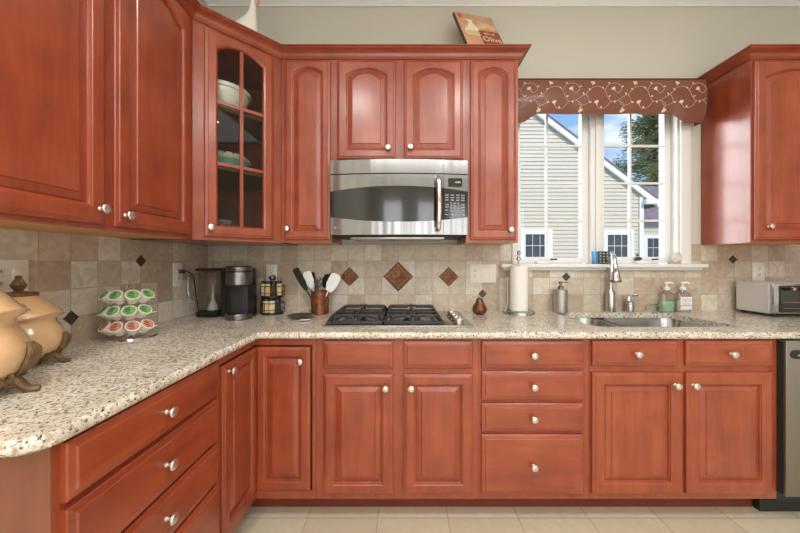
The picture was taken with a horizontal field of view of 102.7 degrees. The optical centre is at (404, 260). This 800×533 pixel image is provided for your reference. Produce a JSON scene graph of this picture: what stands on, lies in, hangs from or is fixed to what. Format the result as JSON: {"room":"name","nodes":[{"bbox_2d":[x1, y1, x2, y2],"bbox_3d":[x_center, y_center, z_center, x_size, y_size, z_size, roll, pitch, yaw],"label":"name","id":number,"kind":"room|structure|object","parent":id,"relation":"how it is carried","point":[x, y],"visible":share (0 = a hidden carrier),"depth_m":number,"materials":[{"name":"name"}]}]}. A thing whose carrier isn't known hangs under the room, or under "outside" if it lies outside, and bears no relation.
{"room":"kitchen","nodes":[
{"label":"kitchen","id":0,"kind":"room"},
{"bbox_2d":[208,7,799,243],"bbox_3d":[1.004,-0.270,2.175,4.893,2.990,0.150,0,0,0],"label":"wall","id":1,"kind":"structure","parent":0,"point":[567,42],"depth_m":2.10,"materials":[{"name":"beige paint"}]},
{"bbox_2d":[131,19,298,245],"bbox_3d":[-0.987,-0.618,1.792,0.594,1.034,0.598,0,0,0],"label":"upper cabinet","id":2,"kind":"object","parent":1,"relation":"attached to","point":[251,198],"visible":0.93,"depth_m":1.71,"materials":[{"name":"brown wood"}]},
{"bbox_2d":[218,79,251,112],"bbox_3d":[-0.987,-0.845,1.737,0.282,0.140,0.282,0,0,0],"label":"mixing bowl","id":3,"kind":"object","parent":2,"relation":"on","point":[228,92],"visible":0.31,"depth_m":1.66,"materials":[{"name":"white ceramic"}]},
{"bbox_2d":[218,156,251,167],"bbox_3d":[-0.969,-0.504,1.740,0.252,0.058,0.252,0,0,0],"label":"baking dish","id":4,"kind":"object","parent":2,"relation":"on","point":[224,159],"visible":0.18,"depth_m":1.66,"materials":[{"name":"teal ceramic"}]},
{"bbox_2d":[218,150,250,163],"bbox_3d":[-0.969,-0.536,1.740,0.240,0.100,0.240,0,0,0],"label":"serving bowl","id":5,"kind":"object","parent":4,"relation":"in","point":[220,153],"visible":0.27,"depth_m":1.66,"materials":[{"name":"beige ceramic"}]},
{"bbox_2d":[218,105,261,143],"bbox_3d":[-0.988,-0.766,1.793,0.560,0.018,0.564,0,0,0],"label":"shelf","id":6,"kind":"object","parent":2,"relation":"attached to","point":[228,119],"depth_m":1.81,"materials":[{"name":"brown wood"}]},
{"bbox_2d":[218,166,261,190],"bbox_3d":[-0.988,-0.466,1.793,0.560,0.018,0.564,0,0,0],"label":"shelf","id":7,"kind":"object","parent":2,"relation":"attached to","point":[228,178],"depth_m":1.82,"materials":[{"name":"brown wood"}]},
{"bbox_2d":[235,0,259,31],"bbox_3d":[-0.905,-1.334,1.760,0.286,0.396,0.150,0,0,0],"label":"figurine","id":8,"kind":"object","parent":2,"relation":"on","point":[249,19],"visible":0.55,"depth_m":1.74,"materials":[{"name":"white ceramic"}]},
{"bbox_2d":[266,265,276,280],"bbox_3d":[-0.868,0.088,2.087,0.070,0.130,0.009,0,0,0],"label":"outlet","id":9,"kind":"object","parent":1,"relation":"attached to","point":[270,269],"visible":0.54,"depth_m":2.09,"materials":[{"name":"white plastic"}]},
{"bbox_2d":[282,60,341,244],"bbox_3d":[-0.549,-0.619,1.919,0.281,1.032,0.344,0,0,0],"label":"upper cabinet","id":10,"kind":"object","parent":1,"relation":"attached to","point":[306,84],"visible":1,"depth_m":1.78,"materials":[{"name":"brown wood"}]},
{"bbox_2d":[332,60,465,160],"bbox_3d":[-0.032,-0.849,1.923,0.752,0.572,0.352,0,0,0],"label":"upper cabinet","id":11,"kind":"object","parent":1,"relation":"attached to","point":[382,109],"visible":0.95,"depth_m":1.78,"materials":[{"name":"brown wood"}]},
{"bbox_2d":[330,159,467,241],"bbox_3d":[-0.029,-0.336,1.875,0.747,0.426,0.432,0,0,0],"label":"microwave","id":12,"kind":"object","parent":11,"relation":"attached to","point":[373,200],"visible":1,"depth_m":1.72,"materials":[{"name":"silver metal"}]},
{"bbox_2d":[470,264,495,282],"bbox_3d":[0.513,0.082,2.087,0.170,0.120,0.010,0,0,0],"label":"switch plate","id":13,"kind":"object","parent":1,"relation":"attached to","point":[479,273],"visible":1,"depth_m":2.09,"materials":[{"name":"white plastic"}]},
{"bbox_2d":[457,60,517,244],"bbox_3d":[0.491,-0.619,1.919,0.291,1.032,0.344,0,0,0],"label":"upper cabinet","id":14,"kind":"object","parent":1,"relation":"attached to","point":[491,85],"visible":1,"depth_m":1.78,"materials":[{"name":"brown wood"}]},
{"bbox_2d":[177,0,531,66],"bbox_3d":[-0.294,-1.155,1.563,2.231,0.050,0.833,0,0,-35],"label":"crown molding","id":15,"kind":"structure","parent":14,"relation":"attached to","point":[197,11],"depth_m":1.76,"materials":[{"name":"brown wood"}]},
{"bbox_2d":[452,11,502,43],"bbox_3d":[0.469,-1.340,1.933,0.299,0.427,0.201,0,0,-19],"label":"wall plaque","id":16,"kind":"object","parent":14,"relation":"on","point":[473,29],"visible":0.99,"depth_m":1.94,"materials":[{"name":"brown wood"}]},
{"bbox_2d":[464,18,480,35],"bbox_3d":[0.410,-1.417,1.938,0.124,0.150,0.001,-5,-23,-19],"label":"print","id":17,"kind":"object","parent":16,"relation":"attached to","point":[470,26],"depth_m":1.94},
{"bbox_2d":[476,21,495,30],"bbox_3d":[0.495,-1.463,1.985,0.164,0.087,0.001,-5,-23,-19],"label":"print","id":18,"kind":"object","parent":16,"relation":"attached to","point":[485,25],"depth_m":1.98},
{"bbox_2d":[202,0,799,6],"bbox_3d":[1.004,-1.715,-0.450,4.593,0.100,5.100,0,0,0],"label":"trim","id":19,"kind":"structure","parent":1,"relation":"attached to","point":[209,3],"depth_m":2.08,"materials":[{"name":"white paint"}]},
{"bbox_2d":[208,244,799,310],"bbox_3d":[0.657,0.117,2.091,3.885,0.457,0.017,0,0,0],"label":"backsplash","id":20,"kind":"structure","parent":1,"relation":"attached to","point":[437,275],"depth_m":2.09,"materials":[{"name":"tile"}]},
{"bbox_2d":[499,114,707,269],"bbox_3d":[1.282,-0.541,2.147,1.325,1.203,0.205,0,0,0],"label":"window","id":21,"kind":"structure","parent":1,"relation":"in","point":[674,146],"depth_m":2.14,"materials":[{"name":"white paint"}]},
{"bbox_2d":[592,251,607,263],"bbox_3d":[1.280,-0.021,2.098,0.081,0.083,0.048,0,0,0],"label":"box","id":22,"kind":"object","parent":21,"relation":"on","point":[598,257],"visible":0.98,"depth_m":2.08,"materials":[{"name":"blue"}]},
{"bbox_2d":[518,78,706,125],"bbox_3d":[1.290,-1.005,2.030,1.180,0.265,0.098,0,0,0],"label":"valance","id":23,"kind":"object","parent":21,"relation":"attached to","point":[685,99],"visible":0.99,"depth_m":1.99,"materials":[{"name":"brown fabric"}]},
{"bbox_2d":[634,254,642,260],"bbox_3d":[1.554,-0.025,2.125,0.052,0.046,0.032,0,0,0],"label":"figurine","id":24,"kind":"object","parent":21,"relation":"on","point":[637,258],"visible":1,"depth_m":2.12,"materials":[{"name":"brown ceramic"}]},
{"bbox_2d":[671,252,683,263],"bbox_3d":[1.779,-0.020,2.085,0.074,0.080,0.046,0,0,29],"label":"trinket","id":25,"kind":"object","parent":21,"relation":"on","point":[676,257],"visible":0.98,"depth_m":2.08,"materials":[{"name":"beige ceramic"}]},
{"bbox_2d":[698,44,799,244],"bbox_3d":[2.163,-0.642,1.919,0.555,1.076,0.359,0,0,0],"label":"upper cabinet","id":26,"kind":"object","parent":1,"relation":"attached to","point":[750,127],"visible":0.98,"depth_m":1.79,"materials":[{"name":"brown wood"}]},
{"bbox_2d":[752,262,764,280],"bbox_3d":[2.310,0.072,2.087,0.080,0.125,0.009,0,0,0],"label":"outlet","id":27,"kind":"object","parent":1,"relation":"attached to","point":[758,268],"visible":0.91,"depth_m":2.09,"materials":[{"name":"white plastic"}]},
{"bbox_2d":[234,499,799,532],"bbox_3d":[1.004,1.275,-0.425,4.893,0.100,5.450,0,0,0],"label":"floor","id":28,"kind":"structure","parent":0,"point":[256,519],"depth_m":1.52,"materials":[{"name":"tile"}]},
{"bbox_2d":[0,361,217,532],"bbox_3d":[-0.965,0.791,0.903,0.636,0.867,0.550,0,0,0],"label":"base cabinet","id":29,"kind":"object","parent":28,"relation":"on","point":[151,466],"visible":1,"depth_m":0.80,"materials":[{"name":"brown wood"}]},
{"bbox_2d":[216,339,321,532],"bbox_3d":[-0.848,0.791,1.635,0.870,0.867,0.911,0,0,0],"label":"base cabinet","id":30,"kind":"object","parent":28,"relation":"on","point":[266,397],"visible":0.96,"depth_m":1.48,"materials":[{"name":"brown wood"}]},
{"bbox_2d":[0,311,799,457],"bbox_3d":[0.668,0.342,1.332,3.904,0.032,1.520,0,0,0],"label":"countertop","id":31,"kind":"structure","parent":30,"relation":"on","point":[101,380],"depth_m":1.30,"materials":[{"name":"stone"}]},
{"bbox_2d":[0,290,42,392],"bbox_3d":[-1.050,0.148,0.735,0.263,0.358,0.263,0,0,25],"label":"canister","id":32,"kind":"object","parent":31,"relation":"on","point":[19,353],"visible":1,"depth_m":0.77,"materials":[{"name":"ceramic"}]},
{"bbox_2d":[0,303,31,380],"bbox_3d":[-1.050,0.205,0.735,0.254,0.185,0.254,0,0,35],"label":"jar","id":33,"kind":"object","parent":32,"relation":"on","point":[15,343],"depth_m":0.76,"materials":[{"name":"ceramic"}]},
{"bbox_2d":[6,275,71,362],"bbox_3d":[-1.188,0.186,0.985,0.207,0.282,0.207,0,0,27],"label":"canister","id":34,"kind":"object","parent":31,"relation":"on","point":[41,324],"visible":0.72,"depth_m":0.98,"materials":[{"name":"ceramic"}]},
{"bbox_2d":[17,308,64,357],"bbox_3d":[-1.188,0.231,0.985,0.200,0.146,0.200,0,0,41],"label":"jar","id":35,"kind":"object","parent":34,"relation":"on","point":[42,326],"depth_m":0.98,"materials":[{"name":"ceramic"}]},
{"bbox_2d":[102,280,157,342],"bbox_3d":[-1.158,0.203,1.355,0.180,0.246,0.180,0,0,0],"label":"pod carousel","id":36,"kind":"object","parent":31,"relation":"on","point":[139,336],"visible":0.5,"depth_m":1.32,"materials":[{"name":"silver metal"}]},
{"bbox_2d":[97,305,110,319],"bbox_3d":[-1.204,0.210,1.294,0.050,0.060,0.060,0,0,21],"label":"pod","id":37,"kind":"object","parent":36,"relation":"on","point":[101,313],"visible":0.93,"depth_m":1.28,"materials":[{"name":"white plastic"}]},
{"bbox_2d":[98,321,113,335],"bbox_3d":[-1.196,0.273,1.289,0.050,0.060,0.060,0,0,14],"label":"pod","id":38,"kind":"object","parent":36,"relation":"on","point":[103,328],"visible":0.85,"depth_m":1.27,"materials":[{"name":"white plastic"}]},
{"bbox_2d":[98,290,113,304],"bbox_3d":[-1.196,0.147,1.289,0.050,0.060,0.060,0,0,14],"label":"pod","id":39,"kind":"object","parent":36,"relation":"on","point":[103,297],"visible":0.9,"depth_m":1.27,"materials":[{"name":"white plastic"}]},
{"bbox_2d":[105,306,122,320],"bbox_3d":[-1.160,0.210,1.278,0.050,0.060,0.060,0,0,-15],"label":"pod","id":40,"kind":"object","parent":36,"relation":"on","point":[112,312],"visible":0.96,"depth_m":1.27,"materials":[{"name":"white plastic"}]},
{"bbox_2d":[107,321,125,335],"bbox_3d":[-1.150,0.273,1.279,0.050,0.060,0.060,0,0,-22],"label":"pod","id":41,"kind":"object","parent":36,"relation":"on","point":[116,328],"visible":0.98,"depth_m":1.27,"materials":[{"name":"white plastic"}]},
{"bbox_2d":[107,290,125,304],"bbox_3d":[-1.150,0.147,1.279,0.050,0.060,0.060,0,0,-22],"label":"pod","id":42,"kind":"object","parent":36,"relation":"on","point":[115,296],"visible":0.98,"depth_m":1.27,"materials":[{"name":"white plastic"}]},
{"bbox_2d":[121,305,136,319],"bbox_3d":[-1.110,0.210,1.295,0.050,0.060,0.060,0,0,-23],"label":"pod","id":43,"kind":"object","parent":36,"relation":"on","point":[128,311],"visible":1,"depth_m":1.28,"materials":[{"name":"white"}]},
{"bbox_2d":[124,290,140,303],"bbox_3d":[-1.107,0.147,1.298,0.060,0.060,0.050,0,0,32],"label":"pod","id":44,"kind":"object","parent":36,"relation":"on","point":[131,296],"visible":1,"depth_m":1.29,"materials":[{"name":"white plastic"}]},
{"bbox_2d":[124,321,140,334],"bbox_3d":[-1.107,0.273,1.298,0.060,0.060,0.050,0,0,32],"label":"pod","id":45,"kind":"object","parent":36,"relation":"on","point":[132,327],"visible":0.98,"depth_m":1.29,"materials":[{"name":"white"}]},
{"bbox_2d":[136,304,151,318],"bbox_3d":[-1.085,0.210,1.333,0.060,0.060,0.050,0,0,33],"label":"pod","id":46,"kind":"object","parent":36,"relation":"on","point":[143,309],"visible":0.98,"depth_m":1.32,"materials":[{"name":"white plastic"}]},
{"bbox_2d":[138,319,154,332],"bbox_3d":[-1.083,0.273,1.342,0.060,0.060,0.050,0,0,26],"label":"pod","id":47,"kind":"object","parent":36,"relation":"on","point":[146,324],"visible":0.95,"depth_m":1.33,"materials":[{"name":"white plastic"}]},
{"bbox_2d":[138,289,154,302],"bbox_3d":[-1.083,0.147,1.342,0.060,0.060,0.050,0,0,26],"label":"pod","id":48,"kind":"object","parent":36,"relation":"on","point":[146,294],"visible":0.98,"depth_m":1.33,"materials":[{"name":"white"}]},
{"bbox_2d":[179,266,256,320],"bbox_3d":[-1.062,0.176,1.889,0.411,0.299,0.269,0,0,7],"label":"coffee maker","id":49,"kind":"object","parent":31,"relation":"on","point":[238,283],"visible":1,"depth_m":1.82,"materials":[{"name":"black plastic"}]},
{"bbox_2d":[225,312,252,320],"bbox_3d":[-0.936,0.309,1.810,0.142,0.034,0.142,0,0,7],"label":"drip tray","id":50,"kind":"object","parent":49,"relation":"on","point":[229,316],"depth_m":1.76,"materials":[{"name":"silver metal"}]},
{"bbox_2d":[260,275,284,314],"bbox_3d":[-0.819,0.205,1.985,0.145,0.241,0.145,0,0,0],"label":"spice carousel","id":51,"kind":"object","parent":31,"relation":"on","point":[271,277],"visible":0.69,"depth_m":1.94,"materials":[{"name":"black metal"}]},
{"bbox_2d":[261,281,263,295],"bbox_3d":[-0.856,0.167,1.958,0.041,0.088,0.041,0,0,-36],"label":"spice jar","id":52,"kind":"object","parent":51,"relation":"in","point":[262,282],"visible":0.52,"depth_m":1.94,"materials":[{"name":"beige glass"}]},
{"bbox_2d":[263,298,267,312],"bbox_3d":[-0.838,0.270,1.943,0.041,0.088,0.041,0,0,25],"label":"spice jar","id":53,"kind":"object","parent":51,"relation":"in","point":[265,300],"visible":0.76,"depth_m":1.93,"materials":[{"name":"beige glass"}]},
{"bbox_2d":[264,281,269,295],"bbox_3d":[-0.829,0.167,1.940,0.041,0.088,0.041,0,0,12],"label":"spice jar","id":54,"kind":"object","parent":51,"relation":"in","point":[266,283],"visible":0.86,"depth_m":1.92,"materials":[{"name":"beige glass"}]},
{"bbox_2d":[268,298,274,312],"bbox_3d":[-0.805,0.270,1.941,0.041,0.088,0.041,0,0,-17],"label":"spice jar","id":55,"kind":"object","parent":51,"relation":"in","point":[270,300],"visible":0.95,"depth_m":1.93,"materials":[{"name":"beige glass"}]},
{"bbox_2d":[270,281,276,295],"bbox_3d":[-0.796,0.167,1.945,0.041,0.088,0.041,0,0,-30],"label":"spice jar","id":56,"kind":"object","parent":51,"relation":"in","point":[272,283],"visible":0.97,"depth_m":1.93,"materials":[{"name":"glass"}]},
{"bbox_2d":[275,298,280,312],"bbox_3d":[-0.779,0.270,1.961,0.041,0.088,0.041,0,0,31],"label":"spice jar","id":57,"kind":"object","parent":51,"relation":"in","point":[277,300],"visible":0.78,"depth_m":1.95,"materials":[{"name":"black glass"}]},
{"bbox_2d":[277,281,281,295],"bbox_3d":[-0.775,0.167,1.971,0.041,0.088,0.041,0,0,18],"label":"spice jar","id":58,"kind":"object","parent":51,"relation":"in","point":[279,283],"visible":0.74,"depth_m":1.96,"materials":[{"name":"beige glass"}]},
{"bbox_2d":[287,313,313,320],"bbox_3d":[-0.591,0.317,1.804,0.148,0.019,0.200,0,0,-7],"label":"spoon rest","id":59,"kind":"object","parent":31,"relation":"on","point":[301,316],"visible":1,"depth_m":1.84,"materials":[{"name":"grey metal"}]},
{"bbox_2d":[311,290,328,314],"bbox_3d":[-0.523,0.255,1.980,0.112,0.143,0.112,0,0,0],"label":"utensil crock","id":60,"kind":"object","parent":31,"relation":"on","point":[319,300],"visible":0.97,"depth_m":1.93,"materials":[{"name":"orange metal"}]},
{"bbox_2d":[293,268,310,298],"bbox_3d":[-0.604,0.178,1.960,0.153,0.276,0.016,0,0,-16],"label":"spatula","id":61,"kind":"object","parent":60,"relation":"in","point":[296,271],"visible":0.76,"depth_m":1.95,"materials":[{"name":"black plastic"}]},
{"bbox_2d":[303,271,313,290],"bbox_3d":[-0.573,0.188,1.990,0.112,0.255,0.013,0,0,-10],"label":"spoon","id":62,"kind":"object","parent":60,"relation":"in","point":[308,277],"visible":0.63,"depth_m":1.99,"materials":[{"name":"white plastic"}]},
{"bbox_2d":[314,278,322,290],"bbox_3d":[-0.524,0.210,1.945,0.056,0.209,0.008,0,0,0],"label":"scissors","id":63,"kind":"object","parent":60,"relation":"in","point":[317,281],"visible":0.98,"depth_m":1.94,"materials":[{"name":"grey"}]},
{"bbox_2d":[322,273,330,290],"bbox_3d":[-0.481,0.194,2.003,0.092,0.242,0.026,0,0,0],"label":"slotted spoon","id":64,"kind":"object","parent":60,"relation":"in","point":[326,276],"visible":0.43,"depth_m":2.00,"materials":[{"name":"black plastic"}]},
{"bbox_2d":[326,273,340,295],"bbox_3d":[-0.463,0.194,1.950,0.150,0.244,0.014,0,0,7],"label":"spatula","id":65,"kind":"object","parent":60,"relation":"in","point":[334,279],"visible":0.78,"depth_m":1.94,"materials":[{"name":"white plastic"}]},
{"bbox_2d":[322,304,473,326],"bbox_3d":[-0.032,0.296,1.801,0.750,0.060,0.458,0,0,0],"label":"gas cooktop","id":66,"kind":"object","parent":31,"relation":"in","point":[343,317],"visible":1,"depth_m":1.62,"materials":[{"name":"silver metal"}]},
{"bbox_2d":[322,311,473,326],"bbox_3d":[-0.032,0.322,1.801,0.750,0.009,0.458,0,0,0],"label":"cooktop surface","id":67,"kind":"object","parent":66,"relation":"attached to","point":[448,321],"depth_m":1.59,"materials":[{"name":"silver metal"}]},
{"bbox_2d":[472,296,486,314],"bbox_3d":[0.459,0.271,1.960,0.089,0.110,0.088,0,0,0],"label":"pear ornament","id":68,"kind":"object","parent":31,"relation":"on","point":[479,308],"visible":1,"depth_m":1.93,"materials":[{"name":"brown metal"}]},
{"bbox_2d":[503,250,534,315],"bbox_3d":[0.710,0.130,1.990,0.192,0.393,0.192,0,0,0],"label":"paper towel holder","id":69,"kind":"object","parent":31,"relation":"on","point":[508,311],"visible":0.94,"depth_m":1.95,"materials":[{"name":"silver metal"}]},
{"bbox_2d":[510,266,527,310],"bbox_3d":[0.710,0.168,1.990,0.107,0.275,0.107,0,0,0],"label":"paper towel roll","id":70,"kind":"object","parent":69,"relation":"on","point":[518,275],"visible":0.98,"depth_m":1.94,"materials":[{"name":"white paper"}]},
{"bbox_2d":[553,281,567,312],"bbox_3d":[0.993,0.227,2.030,0.087,0.198,0.082,0,0,0],"label":"soap dispenser","id":71,"kind":"object","parent":31,"relation":"on","point":[560,295],"visible":1,"depth_m":2.00,"materials":[{"name":"grey metal"}]},
{"bbox_2d":[605,251,621,312],"bbox_3d":[1.291,0.132,1.981,0.066,0.388,0.226,0,0,23],"label":"faucet","id":72,"kind":"object","parent":31,"relation":"on","point":[613,271],"visible":0.98,"depth_m":2.03,"materials":[{"name":"silver metal"}]},
{"bbox_2d":[624,293,637,311],"bbox_3d":[1.448,0.265,2.050,0.068,0.121,0.073,0,0,0],"label":"lever","id":73,"kind":"object","parent":31,"relation":"on","point":[629,304],"visible":1,"depth_m":2.04,"materials":[{"name":"silver metal"}]},
{"bbox_2d":[570,318,710,326],"bbox_3d":[1.310,0.453,1.802,0.748,0.190,0.443,0,0,0],"label":"sink","id":74,"kind":"object","parent":31,"relation":"in","point":[605,322],"visible":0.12,"depth_m":2.02,"materials":[{"name":"silver metal"}]},
{"bbox_2d":[646,304,692,312],"bbox_3d":[1.689,0.303,2.045,0.244,0.047,0.070,0,0,0],"label":"wire caddy","id":75,"kind":"object","parent":31,"relation":"on","point":[646,304],"visible":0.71,"depth_m":2.01,"materials":[{"name":"silver metal"}]},
{"bbox_2d":[658,282,674,311],"bbox_3d":[1.674,0.229,2.045,0.092,0.194,0.050,0,0,0],"label":"soap bottle","id":76,"kind":"object","parent":75,"relation":"in","point":[661,308],"visible":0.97,"depth_m":2.03,"materials":[{"name":"clear plastic"}]},
{"bbox_2d":[674,282,691,311],"bbox_3d":[1.777,0.229,2.043,0.092,0.194,0.053,0,0,0],"label":"soap bottle","id":77,"kind":"object","parent":75,"relation":"in","point":[683,300],"visible":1,"depth_m":2.02,"materials":[{"name":"clear plastic"}]},
{"bbox_2d":[736,281,799,316],"bbox_3d":[2.325,0.227,1.925,0.400,0.199,0.259,0,0,0],"label":"toaster oven","id":78,"kind":"object","parent":31,"relation":"on","point":[773,298],"visible":1,"depth_m":1.87,"materials":[{"name":"silver metal"}]},
{"bbox_2d":[316,339,477,506],"bbox_3d":[-0.035,0.791,1.766,0.753,0.867,0.648,0,0,0],"label":"base cabinet","id":79,"kind":"object","parent":28,"relation":"on","point":[397,419],"visible":0.99,"depth_m":1.47,"materials":[{"name":"brown wood"}]},
{"bbox_2d":[473,339,587,506],"bbox_3d":[0.600,0.791,1.766,0.514,0.867,0.648,0,0,0],"label":"base cabinet","id":80,"kind":"object","parent":28,"relation":"on","point":[533,393],"visible":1,"depth_m":1.47,"materials":[{"name":"brown wood"}]},
{"bbox_2d":[576,318,775,506],"bbox_3d":[1.294,0.791,1.766,0.874,0.867,0.648,0,0,0],"label":"base cabinet","id":81,"kind":"object","parent":28,"relation":"on","point":[672,422],"visible":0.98,"depth_m":1.47,"materials":[{"name":"brown wood"}]},
{"bbox_2d":[753,339,799,510],"bbox_3d":[2.028,0.794,1.751,0.591,0.862,0.608,0,0,0],"label":"dishwasher","id":82,"kind":"object","parent":28,"relation":"on","point":[787,350],"visible":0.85,"depth_m":1.46,"materials":[{"name":"silver metal"}]},
{"bbox_3d":[-1.368,-0.270,-0.450,0.150,2.990,5.100,0,0,0],"label":"wall","id":83,"kind":"structure","parent":0,"visible":0},
{"bbox_2d":[0,259,27,292],"bbox_3d":[-1.280,0.056,1.032,0.010,0.125,0.115,0,0,0],"label":"outlet","id":84,"kind":"object","parent":83,"relation":"attached to","point":[9,268],"visible":0.7,"depth_m":1.04,"materials":[{"name":"white plastic"}]},
{"bbox_2d":[0,269,3,276],"bbox_3d":[-1.278,0.037,1.007,0.004,0.025,0.031,0,0,0],"label":"socket","id":85,"kind":"object","parent":84,"relation":"attached to","point":[1,270],"depth_m":1.02,"materials":[{"name":"white plastic"}]},
{"bbox_2d":[0,281,3,288],"bbox_3d":[-1.278,0.076,1.007,0.004,0.025,0.031,0,0,0],"label":"socket","id":86,"kind":"object","parent":84,"relation":"attached to","point":[1,282],"depth_m":1.02,"materials":[{"name":"white plastic"}]},
{"bbox_2d":[0,0,191,238],"bbox_3d":[-1.113,-0.619,1.051,0.342,1.032,0.882,0,0,0],"label":"upper cabinet","id":87,"kind":"object","parent":83,"relation":"attached to","point":[96,95],"visible":1,"depth_m":1.01,"materials":[{"name":"brown wood"}]},
{"bbox_2d":[0,228,207,346],"bbox_3d":[-1.286,0.117,1.260,0.014,0.457,1.680,0,0,0],"label":"backsplash","id":88,"kind":"structure","parent":83,"relation":"attached to","point":[70,271],"depth_m":1.34,"materials":[{"name":"tile"}]},
{"bbox_2d":[173,263,182,286],"bbox_3d":[-1.280,0.077,1.809,0.009,0.130,0.075,0,0,0],"label":"outlet","id":89,"kind":"object","parent":83,"relation":"attached to","point":[177,277],"visible":1,"depth_m":1.80,"materials":[{"name":"white plastic"}]},
{"label":"outside","id":90,"kind":"structure","parent":0,"visible":0},
{"bbox_3d":[5.000,1.550,31.300,70.000,0.150,57.400,0,0,0],"label":"ground","id":91,"kind":"structure","parent":90,"visible":0},
{"bbox_2d":[520,114,658,263],"bbox_3d":[1.375,-1.890,9.970,10.147,6.630,4.260,0,0,0],"label":"house","id":92,"kind":"structure","parent":91,"relation":"on","point":[563,163],"depth_m":7.98,"materials":[{"name":"beige plastic"}]},
{"bbox_2d":[613,114,658,185],"bbox_3d":[15.450,-5.125,19.987,5.181,13.307,5.171,0,0,-43],"label":"tree","id":93,"kind":"object","parent":91,"relation":"on","point":[649,123],"visible":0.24,"depth_m":19.72,"materials":[{"name":"green plant"}]},
{"bbox_2d":[644,186,658,263],"bbox_3d":[10.400,-0.870,13.350,7.600,4.589,6.300,0,0,0],"label":"house wing","id":94,"kind":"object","parent":91,"relation":"on","point":[651,229],"visible":0.16,"depth_m":10.48,"materials":[{"name":"beige plastic"}]},
{"bbox_3d":[-0.962,-0.142,1.733,0.220,0.017,0.220,0,0,0],"label":"plate","id":95,"kind":"object","parent":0,"visible":0},
{"bbox_3d":[-0.962,-0.159,1.733,0.200,0.017,0.200,0,0,0],"label":"plate","id":96,"kind":"object","parent":95,"relation":"on","visible":0},
{"bbox_2d":[218,219,232,225],"bbox_3d":[-0.976,-0.190,1.691,0.124,0.045,0.124,0,0,0],"label":"bowl","id":97,"kind":"object","parent":96,"relation":"on","point":[220,222],"visible":0.27,"depth_m":1.66,"materials":[{"name":"teal ceramic"}]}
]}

